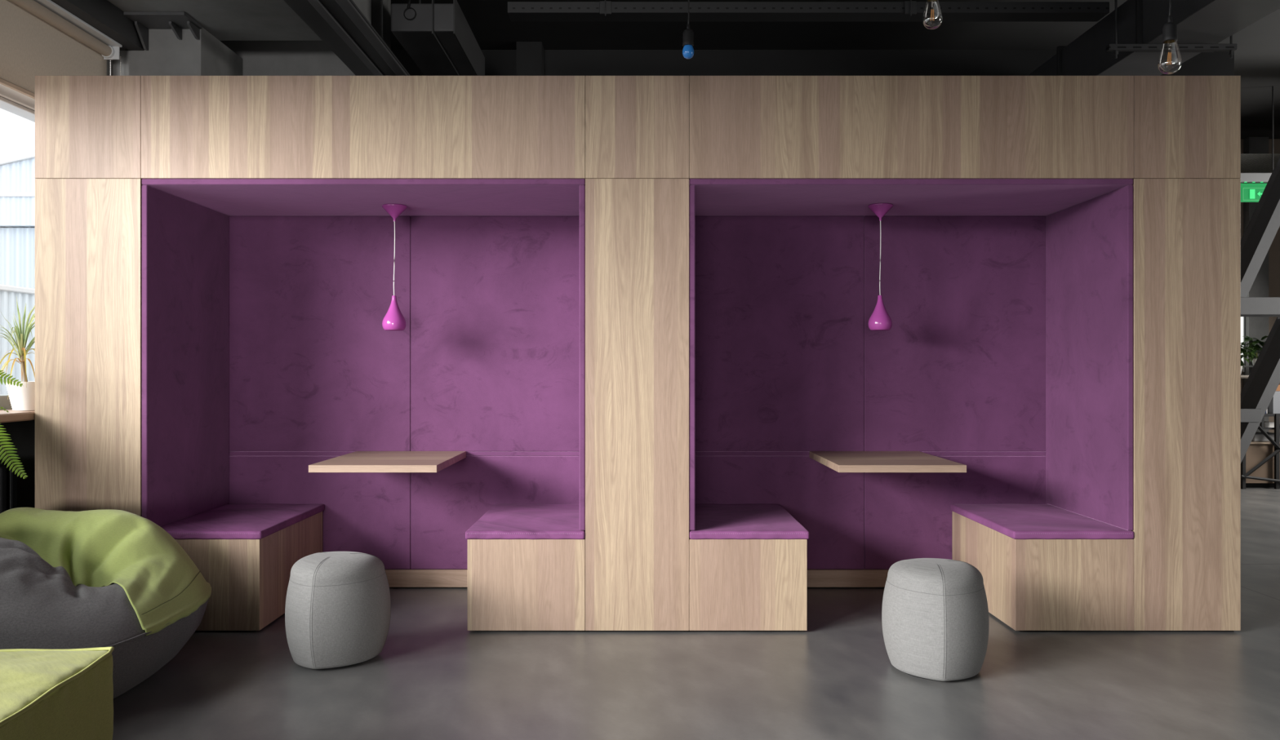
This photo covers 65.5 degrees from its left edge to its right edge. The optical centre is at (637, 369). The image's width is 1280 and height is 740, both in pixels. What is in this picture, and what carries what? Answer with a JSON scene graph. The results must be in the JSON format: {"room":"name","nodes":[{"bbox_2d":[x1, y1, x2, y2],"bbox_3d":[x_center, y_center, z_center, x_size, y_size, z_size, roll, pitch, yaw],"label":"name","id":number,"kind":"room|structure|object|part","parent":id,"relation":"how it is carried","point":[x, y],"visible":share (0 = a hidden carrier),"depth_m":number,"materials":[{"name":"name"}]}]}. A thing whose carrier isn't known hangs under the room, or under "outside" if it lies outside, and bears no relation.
{"room":"common room","nodes":[
{"label":"common room","id":0,"kind":"room"},
{"bbox_2d":[0,149,35,288],"bbox_3d":[-22.650,-2.385,22.200,30.700,7.130,0.600,0,0,0],"label":"warehouse","id":1,"kind":"structure","parent":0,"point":[17,171],"depth_m":22.00,"materials":[{"name":"white metal"}]},
{"bbox_2d":[5,381,35,410],"bbox_3d":[-2.826,0.123,4.600,0.166,0.132,0.166,0,0,0],"label":"flower pot","id":2,"kind":"object","parent":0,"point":[21,398],"depth_m":4.54,"materials":[{"name":"white ceramic"}]},
{"bbox_2d":[0,59,112,507],"bbox_3d":[-3.090,-0.695,1.450,0.220,3.750,21.500,0,0,0],"label":"wall","id":3,"kind":"structure","parent":0,"point":[22,433],"depth_m":4.84,"materials":[{"name":"grey paint"}]},
{"bbox_2d":[0,459,18,513],"bbox_3d":[-2.913,0.752,4.070,0.125,0.675,1.060,0,0,0],"label":"radiator","id":4,"kind":"object","parent":3,"relation":"attached to","point":[8,479],"visible":0.33,"depth_m":4.53,"materials":[{"name":"black metal"}]},
{"bbox_3d":[-2.917,0.425,4.070,0.115,0.020,1.060,0,0,0],"label":"rail","id":5,"kind":"part","parent":4,"relation":"part of","materials":[{"name":"black metal"}]},
{"bbox_2d":[0,84,35,409],"bbox_3d":[-3.051,-0.790,4.740,0.118,2.040,1.680,0,0,0],"label":"window","id":6,"kind":"structure","parent":3,"relation":"in","point":[12,101],"depth_m":4.81,"materials":[{"name":"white glass"}]},
{"bbox_3d":[-3.060,0.177,4.740,0.080,0.105,1.570,0,0,0],"label":"rail","id":7,"kind":"part","parent":6,"relation":"part of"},
{"bbox_3d":[-3.051,-0.790,4.740,0.118,2.040,1.680,0,0,0],"label":"frame","id":8,"kind":"part","parent":6,"relation":"part of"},
{"bbox_2d":[0,408,35,422],"bbox_3d":[-2.850,0.209,-1.660,0.300,0.037,14.480,0,0,0],"label":"windowsill","id":9,"kind":"structure","parent":3,"relation":"attached to","point":[12,415],"depth_m":4.36,"materials":[{"name":"brown wood"}]},
{"bbox_2d":[0,370,27,479],"bbox_3d":[-2.706,0.169,3.838,0.368,0.680,0.793,0,0,25],"label":"potted fern","id":10,"kind":"object","parent":9,"relation":"on","point":[2,373],"visible":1,"depth_m":3.98,"materials":[{"name":"green plant"}]},
{"bbox_2d":[0,297,35,410],"bbox_3d":[-2.875,-0.076,4.603,0.311,0.531,0.283,0,0,0],"label":"dracaena","id":11,"kind":"object","parent":9,"relation":"on","point":[21,398],"visible":0.74,"depth_m":4.56,"materials":[{"name":"green plant"}]},
{"bbox_2d":[0,0,122,99],"bbox_3d":[-2.928,-0.965,4.716,0.106,1.689,1.753,0,0,0],"label":"roller blind","id":12,"kind":"object","parent":3,"relation":"attached to","point":[38,37],"visible":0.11,"depth_m":4.96,"materials":[{"name":"white fabric"}]},
{"bbox_2d":[50,0,144,50],"bbox_3d":[-2.890,-1.880,-1.825,0.180,0.140,14.950,0,0,0],"label":"trim","id":13,"kind":"structure","parent":3,"relation":"attached to","point":[102,15],"depth_m":5.28,"materials":[{"name":"black paint"}]},
{"bbox_2d":[106,0,371,40],"bbox_3d":[-2.390,-2.335,-1.700,1.620,0.770,15.200,0,0,0],"label":"ceiling","id":14,"kind":"structure","parent":0,"point":[224,20],"depth_m":5.50,"materials":[{"name":"grey paint"}]},
{"bbox_2d":[283,0,410,75],"bbox_3d":[-1.579,-1.875,2.950,0.331,0.149,9.900,0,0,0],"label":"ceiling beam","id":15,"kind":"structure","parent":14,"relation":"attached to","point":[340,24],"depth_m":5.40,"materials":[{"name":"black metal"}]},
{"bbox_2d":[112,0,391,75],"bbox_3d":[-2.290,-0.695,6.050,1.380,3.750,0.800,0,0,0],"label":"wall","id":16,"kind":"structure","parent":0,"point":[166,55],"depth_m":6.19,"materials":[{"name":"grey paint"}]},
{"bbox_2d":[124,12,202,50],"bbox_3d":[-2.717,-1.880,5.534,0.495,0.140,0.228,0,0,0],"label":"beam bearing","id":17,"kind":"structure","parent":16,"relation":"attached to","point":[144,21],"depth_m":5.54,"materials":[{"name":"grey paint"}]},
{"bbox_3d":[-2.717,-1.941,5.534,0.495,0.018,0.228,0,0,0],"label":"bearing plate","id":18,"kind":"part","parent":17,"relation":"part of","materials":[{"name":"grey paint"}]},
{"bbox_2d":[112,488,1279,739],"bbox_3d":[2.700,1.240,1.450,11.800,0.120,21.500,0,0,0],"label":"floor","id":19,"kind":"structure","parent":0,"point":[433,677],"depth_m":3.68,"materials":[{"name":"concrete"}]},
{"bbox_2d":[0,646,114,739],"bbox_3d":[-1.699,0.951,2.335,0.693,0.458,0.694,0,0,-5],"label":"pouf","id":20,"kind":"object","parent":19,"relation":"on","point":[46,694],"visible":1,"depth_m":2.43,"materials":[{"name":"green fabric"}]},
{"bbox_2d":[0,507,211,698],"bbox_3d":[-2.261,0.870,3.603,1.138,0.620,1.629,0,0,0],"label":"beanbag","id":21,"kind":"object","parent":19,"relation":"on","point":[118,580],"visible":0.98,"depth_m":3.63,"materials":[{"name":"grey fabric"}]},
{"bbox_3d":[-2.189,0.747,3.897,0.983,0.373,0.875,0,0,0],"label":"green panel","id":22,"kind":"part","parent":21,"relation":"part of","materials":[{"name":"fabric"}]},
{"bbox_2d":[160,504,324,631],"bbox_3d":[-1.952,0.949,4.896,0.541,0.463,0.907,0,0,0],"label":"bench","id":23,"kind":"object","parent":19,"relation":"on","point":[246,554],"visible":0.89,"depth_m":4.50,"materials":[{"name":"brown wood"}]},
{"bbox_2d":[160,504,324,539],"bbox_3d":[-1.951,0.739,4.896,0.541,0.044,0.907,0,0,0],"label":"seat cushion","id":24,"kind":"object","parent":23,"relation":"on","point":[227,522],"depth_m":4.74,"materials":[{"name":"purple fabric"}]},
{"bbox_2d":[284,551,391,669],"bbox_3d":[-1.234,0.968,4.041,0.404,0.425,0.415,0,0,7],"label":"pouf","id":25,"kind":"object","parent":19,"relation":"on","point":[338,606],"visible":1,"depth_m":3.90,"materials":[{"name":"grey fabric"}]},
{"bbox_2d":[465,504,585,631],"bbox_3d":[-0.503,0.949,4.896,0.536,0.462,0.907,0,0,0],"label":"bench","id":26,"kind":"object","parent":19,"relation":"on","point":[526,562],"visible":0.81,"depth_m":4.45,"materials":[{"name":"brown wood"}]},
{"bbox_2d":[465,504,585,539],"bbox_3d":[-0.503,0.740,4.896,0.536,0.043,0.907,0,0,0],"label":"seat cushion","id":27,"kind":"object","parent":26,"relation":"on","point":[501,522],"depth_m":4.65,"materials":[{"name":"purple fabric"}]},
{"bbox_2d":[35,75,1240,631],"bbox_3d":[0.001,-0.067,4.950,5.398,2.494,1.000,0,0,0],"label":"frame","id":28,"kind":"object","parent":19,"relation":"on","point":[637,144],"visible":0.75,"depth_m":4.45,"materials":[{"name":"brown wood"}]},
{"bbox_3d":[-2.461,-1.085,4.459,0.473,0.459,0.018,0,0,0],"label":"header panel","id":29,"kind":"part","parent":28,"relation":"part of","materials":[{"name":"brown wood"}]},
{"bbox_3d":[-2.461,0.158,4.459,0.473,2.023,0.018,0,0,0],"label":"pillar panel","id":30,"kind":"part","parent":28,"relation":"part of","materials":[{"name":"brown wood"}]},
{"bbox_3d":[-1.228,-1.085,4.459,1.987,0.459,0.018,0,0,0],"label":"header panel","id":31,"kind":"part","parent":28,"relation":"part of","materials":[{"name":"brown wood"}]},
{"bbox_2d":[142,178,585,569],"bbox_3d":[-1.228,0.112,4.919,1.988,1.930,0.930,0,0,0],"label":"lining","id":32,"kind":"object","parent":28,"relation":"attached to","point":[268,355],"visible":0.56,"depth_m":5.35,"materials":[{"name":"purple fabric"}]},
{"bbox_2d":[308,451,466,472],"bbox_3d":[-1.217,0.458,4.960,0.590,0.034,0.781,0,0,0],"label":"table","id":33,"kind":"object","parent":32,"relation":"attached to","point":[357,461],"visible":1,"depth_m":4.76,"materials":[{"name":"brown wood"}]},
{"bbox_2d":[382,204,407,330],"bbox_3d":[-1.226,-0.511,5.020,0.123,0.630,0.123,0,0,0],"label":"pendant lamp","id":34,"kind":"object","parent":32,"relation":"hanging from","point":[393,320],"visible":1,"depth_m":4.99,"materials":[{"name":"ceramic"}]},
{"bbox_3d":[-1.228,-0.284,5.020,0.118,0.174,0.118,0,0,0],"label":"lamp shade","id":35,"kind":"part","parent":34,"relation":"part of","materials":[{"name":"ceramic"}]},
{"bbox_3d":[-1.227,-0.559,5.020,0.010,0.382,0.005,0,0,0],"label":"cord","id":36,"kind":"part","parent":34,"relation":"part of","materials":[{"name":"white fabric"}]},
{"bbox_3d":[-0.001,0.158,4.459,0.464,2.023,0.018,0,0,0],"label":"pillar panel","id":37,"kind":"part","parent":28,"relation":"part of","materials":[{"name":"brown wood"}]},
{"bbox_3d":[-0.001,-1.085,4.459,0.464,0.459,0.018,0,0,0],"label":"header panel","id":38,"kind":"part","parent":28,"relation":"part of","materials":[{"name":"brown wood"}]},
{"bbox_2d":[688,178,1133,569],"bbox_3d":[1.228,0.112,4.919,1.990,1.930,0.930,0,0,0],"label":"lining","id":39,"kind":"object","parent":28,"relation":"attached to","point":[1006,355],"visible":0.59,"depth_m":5.35,"materials":[{"name":"purple fabric"}]},
{"bbox_2d":[867,203,893,330],"bbox_3d":[1.222,-0.511,5.000,0.123,0.630,0.123,0,0,0],"label":"pendant lamp","id":40,"kind":"object","parent":39,"relation":"hanging from","point":[880,319],"visible":1,"depth_m":4.97,"materials":[{"name":"ceramic"}]},
{"bbox_3d":[1.220,-0.284,5.000,0.118,0.174,0.118,0,0,0],"label":"lamp shade","id":41,"kind":"part","parent":40,"relation":"part of","materials":[{"name":"ceramic"}]},
{"bbox_3d":[1.221,-0.559,5.000,0.010,0.382,0.005,0,0,0],"label":"cord","id":42,"kind":"part","parent":40,"relation":"part of","materials":[{"name":"white fabric"}]},
{"bbox_2d":[809,451,966,472],"bbox_3d":[1.219,0.458,4.960,0.588,0.034,0.781,0,0,0],"label":"table","id":43,"kind":"object","parent":39,"relation":"attached to","point":[838,461],"visible":1,"depth_m":4.76,"materials":[{"name":"brown wood"}]},
{"bbox_3d":[1.228,-1.085,4.459,1.989,0.459,0.018,0,0,0],"label":"header panel","id":44,"kind":"part","parent":28,"relation":"part of","materials":[{"name":"brown wood"}]},
{"bbox_3d":[2.462,0.158,4.459,0.475,2.023,0.018,0,0,0],"label":"pillar panel","id":45,"kind":"part","parent":28,"relation":"part of","materials":[{"name":"brown wood"}]},
{"bbox_3d":[2.462,-1.085,4.459,0.475,0.459,0.018,0,0,0],"label":"header panel","id":46,"kind":"part","parent":28,"relation":"part of","materials":[{"name":"brown wood"}]},
{"bbox_2d":[688,504,808,631],"bbox_3d":[0.501,0.949,4.896,0.536,0.462,0.907,0,0,0],"label":"bench","id":47,"kind":"object","parent":19,"relation":"on","point":[748,563],"visible":0.79,"depth_m":4.45,"materials":[{"name":"brown wood"}]},
{"bbox_2d":[688,504,808,539],"bbox_3d":[0.501,0.740,4.896,0.536,0.043,0.907,0,0,0],"label":"seat cushion","id":48,"kind":"object","parent":47,"relation":"on","point":[713,522],"depth_m":4.65,"materials":[{"name":"purple fabric"}]},
{"bbox_2d":[881,558,989,681],"bbox_3d":[1.170,0.968,3.891,0.404,0.425,0.415,0,0,8],"label":"pouf","id":49,"kind":"object","parent":19,"relation":"on","point":[935,622],"visible":1,"depth_m":3.75,"materials":[{"name":"grey fabric"}]},
{"bbox_2d":[950,504,1133,631],"bbox_3d":[1.952,0.949,4.896,0.541,0.462,0.907,0,0,0],"label":"bench","id":50,"kind":"object","parent":19,"relation":"on","point":[1042,567],"visible":0.98,"depth_m":4.45,"materials":[{"name":"brown wood"}]},
{"bbox_2d":[950,504,1133,539],"bbox_3d":[1.951,0.740,4.896,0.541,0.044,0.907,0,0,0],"label":"seat cushion","id":51,"kind":"object","parent":50,"relation":"on","point":[1005,522],"depth_m":4.71,"materials":[{"name":"purple fabric"}]},
{"bbox_2d":[1240,375,1248,378],"bbox_3d":[6.480,0.623,10.800,0.500,1.115,0.500,0,0,0],"label":"plant stand","id":52,"kind":"object","parent":19,"relation":"on","point":[1242,376],"visible":0.07,"depth_m":10.56,"materials":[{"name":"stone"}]},
{"bbox_2d":[1240,342,1256,373],"bbox_3d":[6.413,-0.119,10.665,0.407,0.366,0.378,0,0,0],"label":"leafy plant","id":53,"kind":"object","parent":52,"relation":"on","point":[1243,349],"visible":0.16,"depth_m":10.63,"materials":[{"name":"green plant"}]},
{"bbox_2d":[1245,441,1274,488],"bbox_3d":[7.106,0.953,10.125,2.188,0.455,0.590,0,0,0],"label":"base cabinet","id":54,"kind":"object","parent":19,"relation":"on","point":[1256,452],"visible":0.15,"depth_m":9.85,"materials":[{"name":"brown wood"}]},
{"bbox_2d":[1251,432,1274,442],"bbox_3d":[6.301,0.685,10.060,0.310,0.080,0.280,0,0,0],"label":"document tray","id":55,"kind":"object","parent":54,"relation":"on","point":[1259,437],"visible":0.37,"depth_m":9.92,"materials":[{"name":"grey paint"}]},
{"bbox_2d":[1240,156,1279,462],"bbox_3d":[4.409,-0.680,6.395,1.881,3.778,0.270,0,0,0],"label":"steel bracing","id":56,"kind":"object","parent":19,"relation":"on","point":[1263,381],"visible":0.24,"depth_m":6.37,"materials":[{"name":"grey metal"}]},
{"bbox_3d":[3.748,0.292,6.291,0.395,0.085,0.012,0,0,0],"label":"tie plate","id":57,"kind":"part","parent":56,"relation":"part of","materials":[{"name":"grey paint"}]},
{"bbox_2d":[1240,413,1279,488],"bbox_3d":[7.066,0.813,10.127,2.269,0.746,0.747,0,0,0],"label":"work table","id":58,"kind":"object","parent":19,"relation":"on","point":[1276,442],"visible":0.58,"depth_m":9.79,"materials":[{"name":"black metal"}]},
{"bbox_3d":[5.971,0.930,9.803,0.030,0.500,0.035,0,0,0],"label":"leg","id":59,"kind":"part","parent":58,"relation":"part of","materials":[{"name":"black metal"}]},
{"bbox_3d":[6.164,0.522,9.815,0.025,0.115,0.030,0,0,0],"label":"leg","id":60,"kind":"part","parent":58,"relation":"part of","materials":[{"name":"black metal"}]},
{"bbox_2d":[1264,421,1274,427],"bbox_3d":[6.282,0.552,10.030,0.096,0.055,0.300,0,0,0],"label":"paper stack","id":61,"kind":"object","parent":58,"relation":"on","point":[1267,424],"visible":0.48,"depth_m":9.88,"materials":[{"name":"white paper"}]},
{"bbox_2d":[1266,391,1279,413],"bbox_3d":[6.407,0.330,9.965,0.250,0.220,0.270,0,0,0],"label":"file box","id":62,"kind":"object","parent":58,"relation":"on","point":[1273,407],"visible":0.31,"depth_m":9.83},
{"bbox_3d":[6.304,0.810,9.804,0.035,0.740,0.032,0,0,0],"label":"leg","id":63,"kind":"part","parent":58,"relation":"part of","materials":[{"name":"black metal"}]},
{"bbox_2d":[391,49,1234,76],"bbox_3d":[0.910,-0.695,8.100,7.780,3.750,0.200,0,0,0],"label":"ceiling","id":64,"kind":"structure","parent":0,"point":[497,62],"depth_m":8.00,"materials":[{"name":"black paint"}]},
{"bbox_2d":[516,41,544,75],"bbox_3d":[-0.850,-0.695,7.899,0.200,3.749,0.199,0,0,0],"label":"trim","id":65,"kind":"structure","parent":64,"relation":"attached to","point":[530,55],"depth_m":7.80,"materials":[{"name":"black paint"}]},
{"bbox_2d":[391,0,1279,138],"bbox_3d":[2.700,-2.645,1.450,11.800,0.150,21.500,0,0,0],"label":"ceiling","id":66,"kind":"structure","parent":0,"point":[1257,55],"depth_m":7.64,"materials":[{"name":"black paint"}]},
{"bbox_2d":[391,0,484,75],"bbox_3d":[-1.294,-2.292,6.560,0.393,0.554,1.180,0,0,0],"label":"air duct","id":67,"kind":"object","parent":66,"relation":"hanging from","point":[439,39],"visible":0.95,"depth_m":6.21,"materials":[{"name":"grey metal"}]},
{"bbox_2d":[682,0,693,59],"bbox_3d":[0.196,-1.883,3.830,0.045,1.373,0.045,0,0,0],"label":"hanging bulb","id":68,"kind":"object","parent":66,"relation":"hanging from","point":[688,34],"visible":1,"depth_m":3.81,"materials":[{"name":"blue glass"}]},
{"bbox_2d":[682,23,693,47],"bbox_3d":[0.196,-1.287,3.830,0.043,0.085,0.043,0,0,0],"label":"socket","id":69,"kind":"object","parent":68,"relation":"attached to","point":[688,34],"depth_m":3.81,"materials":[{"name":"black plastic"}]},
{"bbox_3d":[0.196,-1.222,3.830,0.045,0.052,0.045,0,0,0],"label":"bulb","id":70,"kind":"part","parent":68,"relation":"part of","materials":[{"name":"blue glass"}]},
{"bbox_3d":[0.196,-1.948,3.830,0.010,1.244,0.006,0,0,0],"label":"cord","id":71,"kind":"part","parent":68,"relation":"part of","materials":[{"name":"black plastic"}]},
{"bbox_2d":[507,0,1109,22],"bbox_3d":[1.015,-2.329,5.966,3.570,0.479,0.173,0,0,0],"label":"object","id":72,"kind":"object","parent":66,"relation":"hanging from","point":[605,11],"visible":1,"depth_m":5.90,"materials":[{"name":"metal"}]},
{"bbox_3d":[-0.190,-2.143,5.894,0.070,0.077,0.009,0,0,0],"label":"joint plate","id":73,"kind":"part","parent":72,"relation":"part of","materials":[{"name":"black paint"}]},
{"bbox_2d":[507,13,1108,22],"bbox_3d":[1.015,-2.148,5.978,3.570,0.064,0.150,0,0,0],"label":"tray","id":74,"kind":"object","parent":72,"relation":"on","point":[514,17],"depth_m":5.98,"materials":[{"name":"metal"}]},
{"bbox_3d":[1.015,-2.148,5.902,3.570,0.064,0.003,0,0,0],"label":"rail","id":75,"kind":"part","parent":72,"relation":"part of","materials":[{"name":"metal"}]},
{"bbox_3d":[1.618,-2.143,5.894,0.070,0.077,0.009,0,0,0],"label":"joint plate","id":76,"kind":"part","parent":72,"relation":"part of","materials":[{"name":"black paint"}]},
{"bbox_3d":[1.618,-2.329,5.884,0.007,0.479,0.008,0,0,0],"label":"hanger rod","id":77,"kind":"part","parent":72,"relation":"part of","materials":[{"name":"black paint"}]},
{"bbox_2d":[922,0,942,29],"bbox_3d":[0.979,-1.850,3.300,0.064,1.439,0.064,0,0,0],"label":"bulb","id":78,"kind":"object","parent":66,"relation":"hanging from","point":[931,1],"visible":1,"depth_m":3.30,"materials":[{"name":"clear glass"}]},
{"bbox_2d":[1157,0,1182,74],"bbox_3d":[1.595,-1.728,2.980,0.064,1.684,0.064,0,0,0],"label":"hanging bulb","id":79,"kind":"object","parent":66,"relation":"hanging from","point":[1170,28],"visible":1,"depth_m":2.97,"materials":[{"name":"clear glass"}]},
{"bbox_2d":[1162,15,1177,44],"bbox_3d":[1.595,-1.020,2.980,0.041,0.077,0.041,0,0,0],"label":"socket","id":80,"kind":"object","parent":79,"relation":"attached to","point":[1170,28],"depth_m":2.97,"materials":[{"name":"black plastic"}]},
{"bbox_3d":[1.595,-0.943,2.980,0.064,0.115,0.064,0,0,0],"label":"bulb","id":81,"kind":"part","parent":79,"relation":"part of","materials":[{"name":"clear glass"}]},
{"bbox_3d":[1.595,-1.813,2.980,0.010,1.514,0.006,0,0,0],"label":"cord","id":82,"kind":"part","parent":79,"relation":"part of","materials":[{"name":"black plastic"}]},
{"bbox_2d":[1106,0,1237,58],"bbox_3d":[3.125,-2.195,5.820,0.750,0.749,0.040,0,0,0],"label":"hanger","id":83,"kind":"object","parent":66,"relation":"hanging from","point":[1115,47],"visible":1,"depth_m":5.80,"materials":[{"name":"metal"}]},
{"bbox_3d":[2.800,-2.195,5.820,0.026,0.749,0.022,0,0,0],"label":"threaded rod","id":84,"kind":"part","parent":83,"relation":"part of","materials":[{"name":"black paint"}]},
{"bbox_2d":[1027,0,1279,75],"bbox_3d":[3.220,-2.098,2.990,0.470,0.395,9.980,0,0,0],"label":"ventilation duct","id":85,"kind":"object","parent":83,"relation":"hanging from","point":[1139,21],"visible":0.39,"depth_m":6.04,"materials":[{"name":"grey metal"}]},
{"bbox_3d":[3.475,-2.195,5.820,0.026,0.749,0.022,0,0,0],"label":"threaded rod","id":86,"kind":"part","parent":83,"relation":"part of","materials":[{"name":"black paint"}]},
{"bbox_2d":[1240,86,1273,202],"bbox_3d":[5.612,-2.043,9.030,0.331,1.053,0.060,0,0,0],"label":"exit sign","id":87,"kind":"object","parent":66,"relation":"hanging from","point":[1250,193],"visible":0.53,"depth_m":9.02,"materials":[{"name":"green plastic"}]},
{"bbox_3d":[5.610,-1.602,9.024,0.299,0.170,0.008,0,0,0],"label":"sign plate","id":88,"kind":"part","parent":87,"relation":"part of","materials":[{"name":"green plastic"}]},
{"bbox_3d":[5.769,-2.172,9.030,0.011,0.796,0.011,0,0,23],"label":"hanger rod","id":89,"kind":"part","parent":87,"relation":"part of","materials":[{"name":"black paint"}]},
{"bbox_2d":[1240,154,1279,172],"bbox_3d":[6.400,-2.355,10.350,1.000,0.430,0.900,0,0,0],"label":"tray","id":90,"kind":"object","parent":66,"relation":"hanging from","point":[1249,162],"visible":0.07,"depth_m":10.30,"materials":[{"name":"metal"}]},
{"bbox_2d":[1240,138,1279,433],"bbox_3d":[2.800,-0.695,11.650,11.600,3.750,1.100,0,0,0],"label":"wall","id":91,"kind":"structure","parent":0,"point":[1274,249],"depth_m":11.10,"materials":[{"name":"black paint"}]},
{"bbox_2d":[1240,316,1244,372],"bbox_3d":[6.578,-0.720,11.085,0.368,1.500,0.029,0,0,0],"label":"window","id":92,"kind":"structure","parent":91,"relation":"in","point":[1242,318],"depth_m":11.08,"materials":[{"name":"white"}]},
{"bbox_3d":[6.573,-0.720,11.090,0.356,1.400,0.010,0,0,0],"label":"pane","id":93,"kind":"part","parent":92,"relation":"part of","materials":[{"name":"white"}]},
{"bbox_3d":[6.757,-0.720,11.085,0.011,1.500,0.029,0,0,0],"label":"frame","id":94,"kind":"part","parent":92,"relation":"part of","materials":[{"name":"white"}]},
{"bbox_2d":[1243,137,1268,432],"bbox_3d":[6.874,-0.695,11.050,0.219,3.749,0.099,0,0,0],"label":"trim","id":95,"kind":"structure","parent":91,"relation":"attached to","point":[1257,327],"depth_m":11.00,"materials":[{"name":"grey paint"}]},
{"bbox_3d":[6.794,-0.030,10.899,0.211,0.020,0.199,0,0,0],"label":"wall shelf","id":96,"kind":"object","parent":91,"relation":"attached to","visible":0},
{"bbox_2d":[1240,336,1267,365],"bbox_3d":[6.765,-0.204,10.854,0.408,0.326,0.395,0,0,0],"label":"leafy plant","id":97,"kind":"object","parent":96,"relation":"on","point":[1255,348],"visible":0.47,"depth_m":10.87,"materials":[{"name":"green plant"}]},
{"label":"outside","id":98,"kind":"structure","parent":0,"visible":0},
{"bbox_3d":[-21.625,1.250,16.500,36.750,0.100,57.000,0,0,0],"label":"floor","id":99,"kind":"structure","parent":98,"visible":0},
{"bbox_2d":[0,284,35,395],"bbox_3d":[-5.995,0.193,11.250,0.070,1.975,7.700,0,0,0],"label":"fence","id":100,"kind":"object","parent":99,"relation":"on","point":[8,294],"visible":0.06,"depth_m":9.56,"materials":[{"name":"white metal"}]}
]}

